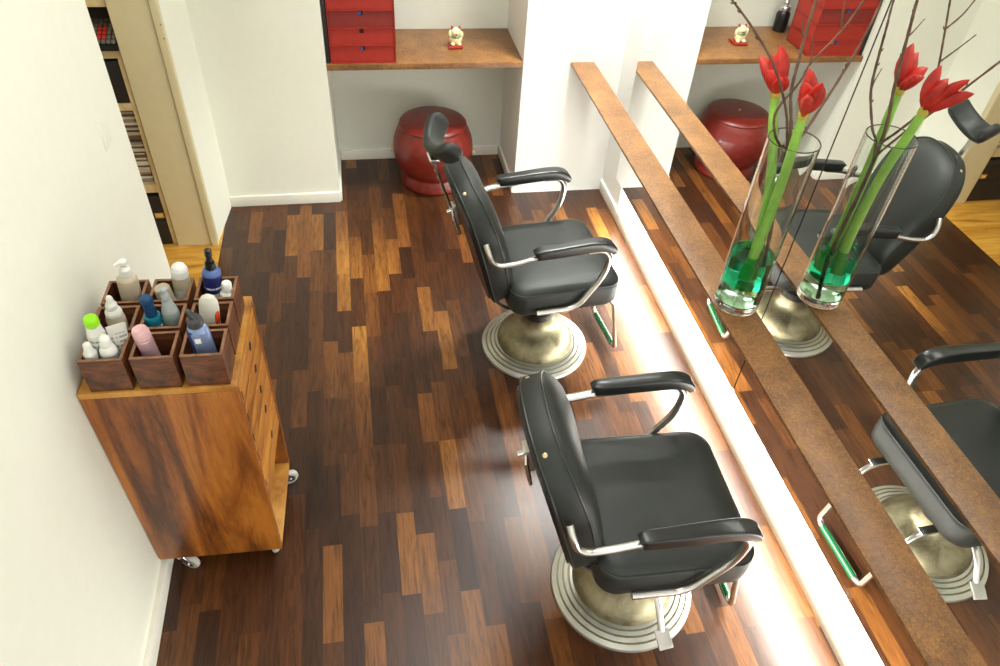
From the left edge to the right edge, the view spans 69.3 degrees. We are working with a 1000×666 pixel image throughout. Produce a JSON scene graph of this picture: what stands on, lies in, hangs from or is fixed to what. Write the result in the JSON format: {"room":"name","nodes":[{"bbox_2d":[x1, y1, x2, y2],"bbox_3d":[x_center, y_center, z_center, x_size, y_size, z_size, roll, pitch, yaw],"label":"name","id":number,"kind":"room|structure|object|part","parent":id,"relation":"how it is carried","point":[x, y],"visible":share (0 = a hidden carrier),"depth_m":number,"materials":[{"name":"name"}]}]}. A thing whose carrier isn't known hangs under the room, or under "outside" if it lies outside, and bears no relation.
{"room":"salon","nodes":[
{"label":"salon","id":0,"kind":"room"},
{"bbox_2d":[0,0,231,665],"bbox_3d":[-1.163,-0.094,1.402,0.256,2.900,6.200,-4,44,-10],"label":"wall","id":1,"kind":"structure","parent":0,"point":[79,566],"depth_m":1.86,"materials":[{"name":"beige paint"}]},
{"bbox_2d":[96,112,111,151],"bbox_3d":[-1.233,-0.627,2.258,0.004,0.096,0.080,-4,44,-10],"label":"light switch","id":2,"kind":"object","parent":1,"relation":"attached to","point":[102,126],"visible":1,"depth_m":2.25,"materials":[{"name":"beige paint"}]},
{"bbox_2d":[142,558,173,665],"bbox_3d":[-0.959,1.578,1.698,0.019,0.075,4.286,-4,44,-10],"label":"baseboard","id":3,"kind":"structure","parent":1,"relation":"attached to","point":[161,594],"depth_m":2.37,"materials":[{"name":"white wood"}]},
{"bbox_2d":[105,0,218,245],"bbox_3d":[-1.488,-0.969,2.832,0.214,2.200,0.966,-4,44,-10],"label":"door frame","id":4,"kind":"structure","parent":1,"relation":"in","point":[138,26],"depth_m":3.40,"materials":[{"name":"beige paint"}]},
{"bbox_3d":[-1.479,-1.289,3.178,0.033,2.200,0.040,-4,44,-10],"label":"casing","id":5,"kind":"part","parent":4,"relation":"part of","materials":[{"name":"beige paint"}]},
{"bbox_2d":[185,0,339,195],"bbox_3d":[-1.225,-2.019,3.471,0.635,2.900,0.587,-4,44,-10],"label":"wall pier","id":6,"kind":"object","parent":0,"point":[267,80],"visible":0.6,"depth_m":3.79,"materials":[{"name":"beige paint"}]},
{"bbox_2d":[230,192,340,206],"bbox_3d":[-1.246,-0.780,4.221,0.618,0.065,0.014,-4,44,-10],"label":"baseboard","id":7,"kind":"object","parent":6,"relation":"attached to","point":[319,197],"visible":1,"depth_m":4.21,"materials":[{"name":"white wood"}]},
{"bbox_2d":[339,150,341,200],"bbox_3d":[-0.981,-0.973,4.451,0.011,0.065,0.487,-4,44,-10],"label":"baseboard","id":8,"kind":"structure","parent":6,"relation":"attached to","point":[340,169],"depth_m":4.41,"materials":[{"name":"white wood"}]},
{"bbox_2d":[330,0,508,152],"bbox_3d":[-0.443,-2.249,3.784,1.043,2.900,0.100,-4,44,-10],"label":"wall niche","id":9,"kind":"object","parent":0,"point":[369,105],"depth_m":4.42,"materials":[{"name":"paint"}]},
{"bbox_2d":[341,145,497,159],"bbox_3d":[-0.515,-1.174,4.707,1.019,0.065,0.013,-4,44,-10],"label":"baseboard","id":10,"kind":"structure","parent":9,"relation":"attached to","point":[479,149],"depth_m":4.66,"materials":[{"name":"white wood"}]},
{"bbox_2d":[326,28,522,70],"bbox_3d":[-0.428,-1.578,4.012,1.041,0.031,0.486,-4,44,-10],"label":"niche shelf","id":11,"kind":"object","parent":9,"relation":"attached to","point":[482,47],"visible":0.76,"depth_m":3.96,"materials":[{"name":"brown wood"}]},
{"bbox_2d":[320,0,329,62],"bbox_3d":[-0.900,-1.605,3.728,0.018,0.340,0.240,-4,44,-10],"label":"folder","id":12,"kind":"object","parent":11,"relation":"on","point":[322,2],"visible":0.77,"depth_m":3.65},
{"bbox_2d":[325,0,395,63],"bbox_3d":[-0.720,-1.659,3.725,0.336,0.444,0.253,-4,44,-10],"label":"drawer box","id":13,"kind":"object","parent":11,"relation":"on","point":[359,31],"visible":1,"depth_m":3.68,"materials":[{"name":"red wood"}]},
{"bbox_3d":[-0.714,-1.722,3.665,0.323,0.080,0.236,-4,44,-10],"label":"drawer","id":14,"kind":"part","parent":13,"relation":"part of","materials":[{"name":"red wood"}]},
{"bbox_3d":[-0.719,-1.658,3.724,0.323,0.080,0.236,-4,44,-10],"label":"drawer","id":15,"kind":"part","parent":13,"relation":"part of","materials":[{"name":"red wood"}]},
{"bbox_3d":[-0.724,-1.593,3.784,0.323,0.080,0.236,-4,44,-10],"label":"drawer","id":16,"kind":"part","parent":13,"relation":"part of","materials":[{"name":"red wood"}]},
{"bbox_3d":[-0.729,-1.529,3.844,0.323,0.080,0.236,-4,44,-10],"label":"drawer","id":17,"kind":"part","parent":13,"relation":"part of","materials":[{"name":"red wood"}]},
{"bbox_2d":[448,26,462,49],"bbox_3d":[-0.243,-1.629,3.974,0.088,0.116,0.088,-4,44,-10],"label":"cat figurine","id":18,"kind":"object","parent":11,"relation":"on","point":[455,34],"visible":1,"depth_m":3.96,"materials":[{"name":"white ceramic"}]},
{"bbox_2d":[448,41,462,49],"bbox_3d":[-0.246,-1.592,4.007,0.088,0.017,0.088,-4,44,-10],"label":"cushion","id":19,"kind":"object","parent":11,"relation":"on","point":[452,45],"depth_m":3.98,"materials":[{"name":"red fabric"}]},
{"bbox_2d":[156,154,839,665],"bbox_3d":[-1.026,0.985,2.423,4.262,0.050,6.150,-4,44,-10],"label":"floor","id":20,"kind":"structure","parent":0,"point":[416,532],"depth_m":2.95,"materials":[{"name":"brown wood"}]},
{"bbox_2d":[85,0,176,243],"bbox_3d":[-2.047,-1.303,3.293,0.694,2.000,0.352,-4,44,-10],"label":"shelving unit","id":21,"kind":"object","parent":20,"relation":"on","point":[149,188],"visible":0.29,"depth_m":3.39,"materials":[{"name":"brown wood"}]},
{"bbox_2d":[87,7,118,50],"bbox_3d":[-1.812,-1.357,3.193,0.255,0.128,0.260,-4,44,-10],"label":"storage box","id":22,"kind":"object","parent":21,"relation":"on","point":[99,16],"visible":0.28,"depth_m":3.18,"materials":[{"name":"black plastic"}]},
{"bbox_2d":[104,58,130,102],"bbox_3d":[-1.896,-1.233,3.381,0.328,0.196,0.314,-4,44,-10],"label":"storage box","id":23,"kind":"object","parent":21,"relation":"on","point":[112,64],"visible":0.2,"depth_m":3.28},
{"bbox_2d":[155,220,172,243],"bbox_3d":[-1.931,-0.629,3.938,0.306,0.150,0.315,-4,44,-10],"label":"storage box","id":24,"kind":"object","parent":21,"relation":"on","point":[162,225],"visible":0.13,"depth_m":3.85,"materials":[{"name":"black cardboard"}]},
{"bbox_2d":[146,192,165,220],"bbox_3d":[-1.922,-0.739,3.836,0.306,0.148,0.316,-4,44,-10],"label":"storage box","id":25,"kind":"object","parent":24,"relation":"on","point":[154,200],"visible":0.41,"depth_m":3.74,"materials":[{"name":"black metal"}]},
{"bbox_3d":[-1.919,-0.783,3.796,0.306,0.030,0.315,-4,44,-10],"label":"box lid","id":26,"kind":"part","parent":25,"relation":"part of","materials":[{"name":"black cardboard"}]},
{"bbox_3d":[-1.928,-0.673,3.897,0.306,0.030,0.315,-4,44,-10],"label":"box lid","id":27,"kind":"part","parent":24,"relation":"part of","materials":[{"name":"black cardboard"}]},
{"bbox_3d":[-1.869,-0.849,3.748,0.210,0.013,0.280,-4,44,-10],"label":"magazine","id":28,"kind":"object","parent":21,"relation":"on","visible":0},
{"bbox_2d":[142,177,153,181],"bbox_3d":[-1.874,-0.856,3.733,0.210,0.017,0.280,-4,44,-10],"label":"magazine","id":29,"kind":"object","parent":28,"relation":"on","point":[144,179],"visible":0.18,"depth_m":3.65,"materials":[{"name":"beige paper"}]},
{"bbox_3d":[-1.875,-0.870,3.727,0.210,0.009,0.280,-4,44,-10],"label":"magazine","id":30,"kind":"object","parent":29,"relation":"on","visible":0},
{"bbox_3d":[-1.870,-0.882,3.725,0.210,0.011,0.280,-4,44,-10],"label":"magazine","id":31,"kind":"object","parent":30,"relation":"on","visible":0},
{"bbox_3d":[-1.875,-0.892,3.714,0.210,0.017,0.280,-4,44,-10],"label":"magazine","id":32,"kind":"object","parent":31,"relation":"on","visible":0},
{"bbox_3d":[-1.870,-0.896,3.698,0.210,0.010,0.280,-4,44,-10],"label":"magazine","id":33,"kind":"object","parent":32,"relation":"on","visible":0},
{"bbox_2d":[138,166,150,170],"bbox_3d":[-1.868,-0.904,3.687,0.210,0.016,0.280,-4,44,-10],"label":"magazine","id":34,"kind":"object","parent":33,"relation":"on","point":[140,168],"visible":0.18,"depth_m":3.60,"materials":[{"name":"beige paper"}]},
{"bbox_3d":[-1.873,-0.921,3.684,0.210,0.011,0.280,-4,44,-10],"label":"magazine","id":35,"kind":"object","parent":34,"relation":"on","visible":0},
{"bbox_2d":[136,160,149,165],"bbox_3d":[-1.862,-0.924,3.666,0.210,0.018,0.280,-4,44,-10],"label":"magazine","id":36,"kind":"object","parent":35,"relation":"on","point":[139,162],"visible":0.18,"depth_m":3.58,"materials":[{"name":"beige paper"}]},
{"bbox_3d":[-1.868,-0.947,3.668,0.210,0.011,0.280,-4,44,-10],"label":"magazine","id":37,"kind":"object","parent":36,"relation":"on","visible":0},
{"bbox_3d":[-1.870,-0.945,3.651,0.210,0.007,0.280,-4,44,-10],"label":"magazine","id":38,"kind":"object","parent":37,"relation":"on","visible":0},
{"bbox_2d":[134,154,147,157],"bbox_3d":[-1.861,-0.956,3.645,0.210,0.017,0.280,-4,44,-10],"label":"magazine","id":39,"kind":"object","parent":38,"relation":"on","point":[145,155],"visible":0.18,"depth_m":3.56,"materials":[{"name":"brown paper"}]},
{"bbox_2d":[133,152,145,154],"bbox_3d":[-1.869,-0.966,3.635,0.210,0.010,0.280,-4,44,-10],"label":"magazine","id":40,"kind":"object","parent":39,"relation":"on","point":[134,153],"visible":0.18,"depth_m":3.55,"materials":[{"name":"beige paper"}]},
{"bbox_3d":[-1.870,-0.977,3.632,0.210,0.008,0.280,-4,44,-10],"label":"magazine","id":41,"kind":"object","parent":40,"relation":"on","visible":0},
{"bbox_2d":[132,148,145,151],"bbox_3d":[-1.858,-0.979,3.617,0.210,0.016,0.280,-4,44,-10],"label":"magazine","id":42,"kind":"object","parent":41,"relation":"on","point":[133,149],"visible":0.18,"depth_m":3.53,"materials":[{"name":"beige paper"}]},
{"bbox_3d":[-1.864,-0.992,3.612,0.210,0.008,0.280,-4,44,-10],"label":"magazine","id":43,"kind":"object","parent":42,"relation":"on","visible":0},
{"bbox_3d":[-1.863,-1.000,3.605,0.210,0.014,0.280,-4,44,-10],"label":"magazine","id":44,"kind":"object","parent":43,"relation":"on","visible":0},
{"bbox_2d":[130,141,142,144],"bbox_3d":[-1.860,-1.003,3.590,0.210,0.009,0.280,-4,44,-10],"label":"magazine","id":45,"kind":"object","parent":44,"relation":"on","point":[134,142],"visible":0.18,"depth_m":3.50,"materials":[{"name":"beige paper"}]},
{"bbox_3d":[-1.857,-1.023,3.592,0.210,0.015,0.280,-4,44,-10],"label":"magazine","id":46,"kind":"object","parent":45,"relation":"on","visible":0},
{"bbox_2d":[128,135,141,139],"bbox_3d":[-1.856,-1.028,3.574,0.210,0.016,0.280,-4,44,-10],"label":"magazine","id":47,"kind":"object","parent":46,"relation":"on","point":[137,136],"visible":0.18,"depth_m":3.49,"materials":[{"name":"brown paper"}]},
{"bbox_2d":[127,131,140,135],"bbox_3d":[-1.857,-1.044,3.566,0.210,0.016,0.280,-4,44,-10],"label":"magazine","id":48,"kind":"object","parent":47,"relation":"on","point":[128,133],"visible":0.18,"depth_m":3.48,"materials":[{"name":"beige paper"}]},
{"bbox_3d":[-1.862,-1.058,3.562,0.210,0.008,0.280,-4,44,-10],"label":"magazine","id":49,"kind":"object","parent":48,"relation":"on","visible":0},
{"bbox_3d":[-1.859,-1.066,3.553,0.210,0.016,0.280,-4,44,-10],"label":"magazine","id":50,"kind":"object","parent":49,"relation":"on","visible":0},
{"bbox_2d":[125,125,137,127],"bbox_3d":[-1.853,-1.072,3.540,0.210,0.009,0.280,-4,44,-10],"label":"magazine","id":51,"kind":"object","parent":50,"relation":"on","point":[126,126],"visible":0.18,"depth_m":3.45,"materials":[{"name":"brown paper"}]},
{"bbox_2d":[124,121,136,124],"bbox_3d":[-1.858,-1.085,3.534,0.210,0.016,0.280,-4,44,-10],"label":"magazine","id":52,"kind":"object","parent":51,"relation":"on","point":[128,123],"visible":0.18,"depth_m":3.45,"materials":[{"name":"beige paper"}]},
{"bbox_2d":[123,119,135,122],"bbox_3d":[-1.858,-1.093,3.521,0.210,0.013,0.280,-4,44,-10],"label":"magazine","id":53,"kind":"object","parent":52,"relation":"on","point":[126,120],"visible":0.18,"depth_m":3.43,"materials":[{"name":"brown paper"}]},
{"bbox_2d":[122,117,135,119],"bbox_3d":[-1.856,-1.106,3.515,0.210,0.013,0.280,-4,44,-10],"label":"magazine","id":54,"kind":"object","parent":53,"relation":"on","point":[123,118],"visible":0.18,"depth_m":3.43,"materials":[{"name":"beige paper"}]},
{"bbox_2d":[121,114,134,116],"bbox_3d":[-1.852,-1.115,3.507,0.210,0.010,0.280,-4,44,-10],"label":"magazine","id":55,"kind":"object","parent":54,"relation":"on","point":[122,115],"visible":0.18,"depth_m":3.42,"materials":[{"name":"brown paper"}]},
{"bbox_2d":[120,111,133,113],"bbox_3d":[-1.857,-1.125,3.500,0.210,0.014,0.280,-4,44,-10],"label":"magazine","id":56,"kind":"object","parent":55,"relation":"on","point":[121,112],"visible":0.18,"depth_m":3.41,"materials":[{"name":"brown paper"}]},
{"bbox_2d":[77,296,297,567],"bbox_3d":[-0.952,0.355,2.386,0.426,0.930,0.402,-3,43,-8],"label":"base cabinet","id":57,"kind":"object","parent":20,"relation":"on","point":[204,470],"visible":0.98,"depth_m":2.18,"materials":[{"name":"brown wood"}]},
{"bbox_2d":[77,333,136,391],"bbox_3d":[-1.027,0.078,1.911,0.107,0.112,0.101,-3,43,-8],"label":"wooden box","id":58,"kind":"object","parent":57,"relation":"on","point":[108,374],"visible":0.72,"depth_m":1.88,"materials":[{"name":"brown wood"}]},
{"bbox_2d":[82,342,99,359],"bbox_3d":[-1.054,0.076,1.879,0.035,0.138,0.035,-3,44,-11],"label":"bottle","id":59,"kind":"object","parent":58,"relation":"in","point":[89,352],"visible":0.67,"depth_m":1.84,"materials":[{"name":"white plastic"}]},
{"bbox_2d":[82,313,106,358],"bbox_3d":[-1.045,0.030,1.891,0.049,0.192,0.045,7,43,3],"label":"bottle","id":60,"kind":"object","parent":58,"relation":"in","point":[94,329],"visible":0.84,"depth_m":1.84,"materials":[{"name":"white plastic"}]},
{"bbox_2d":[98,334,119,358],"bbox_3d":[-1.014,0.064,1.884,0.048,0.155,0.044,7,43,3],"label":"bottle","id":61,"kind":"object","parent":58,"relation":"in","point":[107,349],"visible":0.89,"depth_m":1.85,"materials":[{"name":"white plastic"}]},
{"bbox_2d":[105,322,127,353],"bbox_3d":[-0.999,0.036,1.914,0.048,0.158,0.034,4,43,0],"label":"tube","id":62,"kind":"object","parent":58,"relation":"in","point":[117,333],"visible":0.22,"depth_m":1.88,"materials":[{"name":"white plastic"}]},
{"bbox_2d":[96,305,142,339],"bbox_3d":[-1.042,0.001,1.992,0.107,0.112,0.101,-3,43,-8],"label":"wooden box","id":63,"kind":"object","parent":57,"relation":"on","point":[133,313],"visible":0.24,"depth_m":1.99,"materials":[{"name":"brown wood"}]},
{"bbox_2d":[104,295,128,327],"bbox_3d":[-1.042,-0.032,1.966,0.054,0.180,0.049,7,43,3],"label":"bottle","id":64,"kind":"object","parent":63,"relation":"in","point":[114,314],"visible":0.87,"depth_m":1.93,"materials":[{"name":"beige plastic"}]},
{"bbox_2d":[100,279,151,313],"bbox_3d":[-1.057,-0.076,2.074,0.107,0.112,0.101,-3,43,-8],"label":"wooden box","id":65,"kind":"object","parent":57,"relation":"on","point":[112,289],"visible":0.34,"depth_m":2.06,"materials":[{"name":"brown wood"}]},
{"bbox_2d":[113,258,141,300],"bbox_3d":[-1.046,-0.122,2.041,0.065,0.211,0.055,-5,44,-10],"label":"bottle","id":66,"kind":"object","parent":65,"relation":"in","point":[128,284],"visible":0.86,"depth_m":2.00,"materials":[{"name":"beige plastic"}]},
{"bbox_2d":[128,331,184,388],"bbox_3d":[-0.905,0.071,1.928,0.107,0.112,0.101,-3,43,-8],"label":"wooden box","id":67,"kind":"object","parent":57,"relation":"on","point":[166,370],"visible":0.78,"depth_m":1.90,"materials":[{"name":"brown wood"}]},
{"bbox_2d":[131,324,160,356],"bbox_3d":[-0.922,0.047,1.906,0.052,0.160,0.043,0,43,-5],"label":"bottle","id":68,"kind":"object","parent":67,"relation":"in","point":[141,334],"visible":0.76,"depth_m":1.86,"materials":[{"name":"pink plastic"}]},
{"bbox_2d":[140,303,188,339],"bbox_3d":[-0.920,-0.005,2.009,0.107,0.112,0.101,-3,43,-8],"label":"wooden box","id":69,"kind":"object","parent":57,"relation":"on","point":[182,307],"visible":0.28,"depth_m":1.96,"materials":[{"name":"brown wood"}]},
{"bbox_2d":[139,294,164,326],"bbox_3d":[-0.947,-0.035,1.982,0.047,0.172,0.047,-5,44,-9],"label":"bottle","id":70,"kind":"object","parent":69,"relation":"in","point":[152,317],"visible":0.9,"depth_m":1.95,"materials":[{"name":"blue plastic"}]},
{"bbox_2d":[159,287,180,325],"bbox_3d":[-0.904,-0.050,1.990,0.047,0.189,0.047,-4,43,-10],"label":"bottle","id":71,"kind":"object","parent":69,"relation":"in","point":[170,313],"visible":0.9,"depth_m":1.96,"materials":[{"name":"grey plastic"}]},
{"bbox_2d":[150,278,196,309],"bbox_3d":[-0.936,-0.082,2.091,0.107,0.112,0.101,-3,43,-8],"label":"wooden box","id":72,"kind":"object","parent":57,"relation":"on","point":[189,299],"visible":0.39,"depth_m":2.06,"materials":[{"name":"brown wood"}]},
{"bbox_2d":[154,283,175,299],"bbox_3d":[-0.945,-0.084,2.069,0.054,0.129,0.045,-17,47,-21],"label":"bottle","id":73,"kind":"object","parent":72,"relation":"in","point":[157,287],"visible":0.31,"depth_m":2.03,"materials":[{"name":"plastic"}]},
{"bbox_2d":[170,262,190,298],"bbox_3d":[-0.912,-0.128,2.078,0.060,0.185,0.049,4,43,0],"label":"bottle","id":74,"kind":"object","parent":72,"relation":"in","point":[181,282],"visible":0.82,"depth_m":2.03,"materials":[{"name":"plastic"}]},
{"bbox_3d":[-0.935,0.457,2.221,0.403,0.812,0.020,-3,43,-8],"label":"panel","id":75,"kind":"part","parent":57,"relation":"part of","materials":[{"name":"brown wood"}]},
{"bbox_2d":[179,328,234,385],"bbox_3d":[-0.783,0.065,1.945,0.107,0.112,0.101,-3,43,-8],"label":"wooden box","id":76,"kind":"object","parent":57,"relation":"on","point":[202,369],"visible":0.92,"depth_m":1.92,"materials":[{"name":"brown wood"}]},
{"bbox_2d":[185,309,217,353],"bbox_3d":[-0.783,0.019,1.903,0.062,0.220,0.047,-15,46,-19],"label":"bottle","id":77,"kind":"object","parent":76,"relation":"in","point":[198,332],"visible":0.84,"depth_m":1.87,"materials":[{"name":"blue plastic"}]},
{"bbox_3d":[-0.790,0.041,1.923,0.046,0.148,0.040,-6,43,-8],"label":"panel","id":78,"kind":"part","parent":77,"relation":"part of","materials":[{"name":"blue plastic"}]},
{"bbox_2d":[191,301,239,354],"bbox_3d":[-0.799,-0.012,2.026,0.107,0.112,0.101,-3,43,-8],"label":"wooden box","id":79,"kind":"object","parent":57,"relation":"on","point":[228,316],"visible":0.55,"depth_m":2.02,"materials":[{"name":"brown wood"}]},
{"bbox_2d":[199,294,220,323],"bbox_3d":[-0.803,-0.040,2.002,0.068,0.173,0.035,4,43,0],"label":"bottle","id":80,"kind":"object","parent":79,"relation":"in","point":[209,310],"visible":0.7,"depth_m":1.97,"materials":[{"name":"white plastic"}]},
{"bbox_2d":[194,276,244,327],"bbox_3d":[-0.814,-0.088,2.108,0.107,0.112,0.101,-3,43,-8],"label":"wooden box","id":81,"kind":"object","parent":57,"relation":"on","point":[236,297],"visible":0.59,"depth_m":2.09,"materials":[{"name":"brown wood"}]},
{"bbox_2d":[201,248,222,296],"bbox_3d":[-0.829,-0.152,2.082,0.064,0.224,0.053,-3,43,-8],"label":"bottle","id":82,"kind":"object","parent":81,"relation":"in","point":[211,273],"visible":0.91,"depth_m":2.05,"materials":[{"name":"blue plastic"}]},
{"bbox_2d":[220,280,232,296],"bbox_3d":[-0.787,-0.098,2.097,0.052,0.129,0.047,7,43,3],"label":"bottle","id":83,"kind":"object","parent":81,"relation":"in","point":[226,285],"visible":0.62,"depth_m":2.06,"materials":[{"name":"white plastic"}]},
{"bbox_3d":[-0.930,0.076,2.109,0.382,0.089,0.329,-3,43,-8],"label":"drawer","id":84,"kind":"part","parent":57,"relation":"part of","materials":[{"name":"brown wood"}]},
{"bbox_3d":[-0.935,0.144,2.173,0.382,0.089,0.329,-3,43,-8],"label":"drawer","id":85,"kind":"part","parent":57,"relation":"part of","materials":[{"name":"brown wood"}]},
{"bbox_3d":[-0.940,0.213,2.237,0.382,0.089,0.329,-3,43,-8],"label":"drawer","id":86,"kind":"part","parent":57,"relation":"part of","materials":[{"name":"brown wood"}]},
{"bbox_3d":[-0.946,0.282,2.301,0.382,0.089,0.329,-3,43,-8],"label":"drawer","id":87,"kind":"part","parent":57,"relation":"part of","materials":[{"name":"brown wood"}]},
{"bbox_3d":[-0.953,0.376,2.388,0.382,0.158,0.329,-3,43,-8],"label":"drawer","id":88,"kind":"part","parent":57,"relation":"part of","materials":[{"name":"brown wood"}]},
{"bbox_3d":[-0.984,0.215,2.477,0.403,0.812,0.020,-3,43,-8],"label":"panel","id":89,"kind":"part","parent":57,"relation":"part of","materials":[{"name":"brown wood"}]},
{"bbox_2d":[391,106,474,195],"bbox_3d":[-0.408,-1.114,4.396,0.498,0.412,0.478,-4,44,-10],"label":"stool","id":90,"kind":"object","parent":20,"relation":"on","point":[418,175],"visible":0.62,"depth_m":4.25,"materials":[{"name":"red leather"}]},
{"bbox_3d":[-0.396,-1.249,4.271,0.398,0.036,0.398,-4,44,-10],"label":"lid","id":91,"kind":"part","parent":90,"relation":"part of","materials":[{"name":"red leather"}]},
{"bbox_2d":[423,112,618,378],"bbox_3d":[0.123,-0.367,3.080,0.893,1.167,0.597,-8,44,-13],"label":"barber chair","id":92,"kind":"object","parent":20,"relation":"on","point":[543,270],"visible":0.98,"depth_m":3.02,"materials":[{"name":"leather"}]},
{"bbox_3d":[-0.179,-0.432,2.843,0.023,0.101,0.041,-31,53,-32],"label":"clamp lever","id":93,"kind":"part","parent":92,"relation":"part of","materials":[{"name":"silver metal"}]},
{"bbox_3d":[-0.091,-0.425,2.937,0.253,0.586,0.434,-8,44,-13],"label":"backrest","id":94,"kind":"part","parent":92,"relation":"part of","materials":[{"name":"black leather"}]},
{"bbox_3d":[0.149,-0.681,3.172,0.346,0.067,0.050,-8,44,-13],"label":"armrest","id":95,"kind":"part","parent":92,"relation":"part of","materials":[{"name":"black leather"}]},
{"bbox_3d":[0.217,-0.307,3.169,0.480,0.142,0.504,-8,44,-13],"label":"seat","id":96,"kind":"part","parent":92,"relation":"part of","materials":[{"name":"black leather"}]},
{"bbox_3d":[0.293,-0.321,2.796,0.346,0.067,0.050,-8,44,-13],"label":"armrest","id":97,"kind":"part","parent":92,"relation":"part of","materials":[{"name":"black leather"}]},
{"bbox_2d":[517,370,763,652],"bbox_3d":[0.430,0.538,2.247,0.822,1.008,0.619,-3,43,-8],"label":"barber chair","id":98,"kind":"object","parent":20,"relation":"on","point":[643,523],"visible":1,"depth_m":2.17,"materials":[{"name":"leather"}]},
{"bbox_3d":[0.057,0.331,1.995,0.022,0.022,0.018,-3,43,-8],"label":"clamp knob","id":99,"kind":"part","parent":98,"relation":"part of","materials":[{"name":"silver metal"}]},
{"bbox_3d":[0.074,0.378,1.991,0.023,0.101,0.041,-24,50,-27],"label":"clamp lever","id":100,"kind":"part","parent":98,"relation":"part of","materials":[{"name":"silver metal"}]},
{"bbox_3d":[0.169,0.394,2.076,0.253,0.586,0.434,-3,43,-8],"label":"backrest","id":101,"kind":"part","parent":98,"relation":"part of","materials":[{"name":"black leather"}]},
{"bbox_3d":[0.453,0.163,2.288,0.346,0.067,0.050,-3,43,-8],"label":"armrest","id":102,"kind":"part","parent":98,"relation":"part of","materials":[{"name":"black leather"}]},
{"bbox_3d":[0.486,0.840,2.349,0.022,0.102,0.235,-9,44,-14],"label":"pump lever","id":103,"kind":"part","parent":98,"relation":"part of","materials":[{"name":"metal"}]},
{"bbox_3d":[0.487,0.543,2.277,0.480,0.142,0.504,-3,43,-8],"label":"seat","id":104,"kind":"part","parent":98,"relation":"part of","materials":[{"name":"black leather"}]},
{"bbox_3d":[0.528,0.530,1.899,0.346,0.067,0.050,-3,43,-8],"label":"armrest","id":105,"kind":"part","parent":98,"relation":"part of","materials":[{"name":"black leather"}]},
{"bbox_2d":[500,0,632,192],"bbox_3d":[0.389,-2.146,3.742,0.562,2.900,0.587,-4,44,-10],"label":"wall column","id":106,"kind":"structure","parent":0,"point":[549,118],"depth_m":4.07,"materials":[{"name":"white paint"}]},
{"bbox_2d":[498,145,512,192],"bbox_3d":[0.035,-1.054,4.623,0.013,0.065,0.485,-4,44,-10],"label":"baseboard","id":107,"kind":"structure","parent":106,"relation":"attached to","point":[500,153],"depth_m":4.65,"materials":[{"name":"white wood"}]},
{"bbox_2d":[571,62,986,665],"bbox_3d":[0.825,-0.025,2.439,0.134,0.012,4.299,-4,44,-10],"label":"shelf","id":108,"kind":"object","parent":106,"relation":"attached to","point":[930,625],"visible":1,"depth_m":2.08,"materials":[{"name":"brown wood"}]},
{"bbox_2d":[714,127,821,315],"bbox_3d":[0.835,-0.333,2.305,0.152,0.620,0.152,-4,44,-10],"label":"glass vase","id":109,"kind":"object","parent":108,"relation":"on","point":[781,176],"visible":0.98,"depth_m":2.22,"materials":[{"name":"clear glass"}]},
{"bbox_2d":[759,45,789,144],"bbox_3d":[0.801,-0.513,2.247,0.196,0.721,0.089,22,46,18],"label":"amaryllis","id":110,"kind":"object","parent":109,"relation":"in","point":[782,62],"visible":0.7,"depth_m":2.06,"materials":[{"name":"red plant"}]},
{"bbox_3d":[0.819,-0.444,2.271,0.133,0.588,0.034,34,50,28],"label":"stem","id":111,"kind":"part","parent":110,"relation":"part of","materials":[{"name":"green plant"}]},
{"bbox_2d":[730,0,882,148],"bbox_3d":[0.730,-0.491,2.094,0.554,1.063,0.182,-25,50,-28],"label":"bare branch","id":112,"kind":"object","parent":109,"relation":"in","point":[792,88],"visible":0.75,"depth_m":1.99,"materials":[{"name":"brown plant"}]},
{"bbox_3d":[0.854,-0.547,2.172,0.037,1.053,0.192,-13,46,-18],"label":"stem","id":113,"kind":"part","parent":112,"relation":"part of","materials":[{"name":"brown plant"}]},
{"bbox_2d":[787,68,825,151],"bbox_3d":[0.819,-0.417,2.137,0.069,0.711,0.140,9,43,5],"label":"amaryllis","id":114,"kind":"object","parent":109,"relation":"in","point":[811,95],"visible":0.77,"depth_m":1.94,"materials":[{"name":"red plant"}]},
{"bbox_3d":[0.832,-0.394,2.210,0.039,0.579,0.062,19,45,15],"label":"stem","id":115,"kind":"part","parent":114,"relation":"part of","materials":[{"name":"green plant"}]},
{"bbox_2d":[602,0,648,207],"bbox_3d":[1.223,-0.281,1.804,0.150,2.900,6.200,-4,44,-10],"label":"wall","id":116,"kind":"structure","parent":0,"point":[639,7],"depth_m":3.96,"materials":[{"name":"white paint"}]},
{"bbox_2d":[599,179,851,665],"bbox_3d":[1.116,0.963,2.536,0.013,0.072,5.599,-4,44,-10],"label":"baseboard","id":117,"kind":"structure","parent":116,"relation":"attached to","point":[834,642],"depth_m":3.00,"materials":[{"name":"white wood"}]},
{"bbox_2d":[617,190,883,665],"bbox_3d":[1.103,0.792,2.511,0.018,0.205,4.650,-4,44,-10],"label":"light strip","id":118,"kind":"object","parent":116,"relation":"attached to","point":[858,647],"visible":0.56,"depth_m":2.82,"materials":[{"name":"plastic"}]},
{"bbox_2d":[616,0,891,389],"bbox_3d":[0.884,-1.072,2.809,0.062,2.046,1.634,-4,44,-10],"label":"wall mirror","id":119,"kind":"object","parent":116,"relation":"attached to","point":[700,101],"visible":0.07,"depth_m":2.85,"materials":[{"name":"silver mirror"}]},
{"bbox_2d":[733,0,999,665],"bbox_3d":[1.225,0.259,1.404,0.062,2.046,2.296,-4,44,-10],"label":"wall mirror","id":120,"kind":"object","parent":116,"relation":"attached to","point":[884,303],"visible":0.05,"depth_m":1.90,"materials":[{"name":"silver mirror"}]}
]}

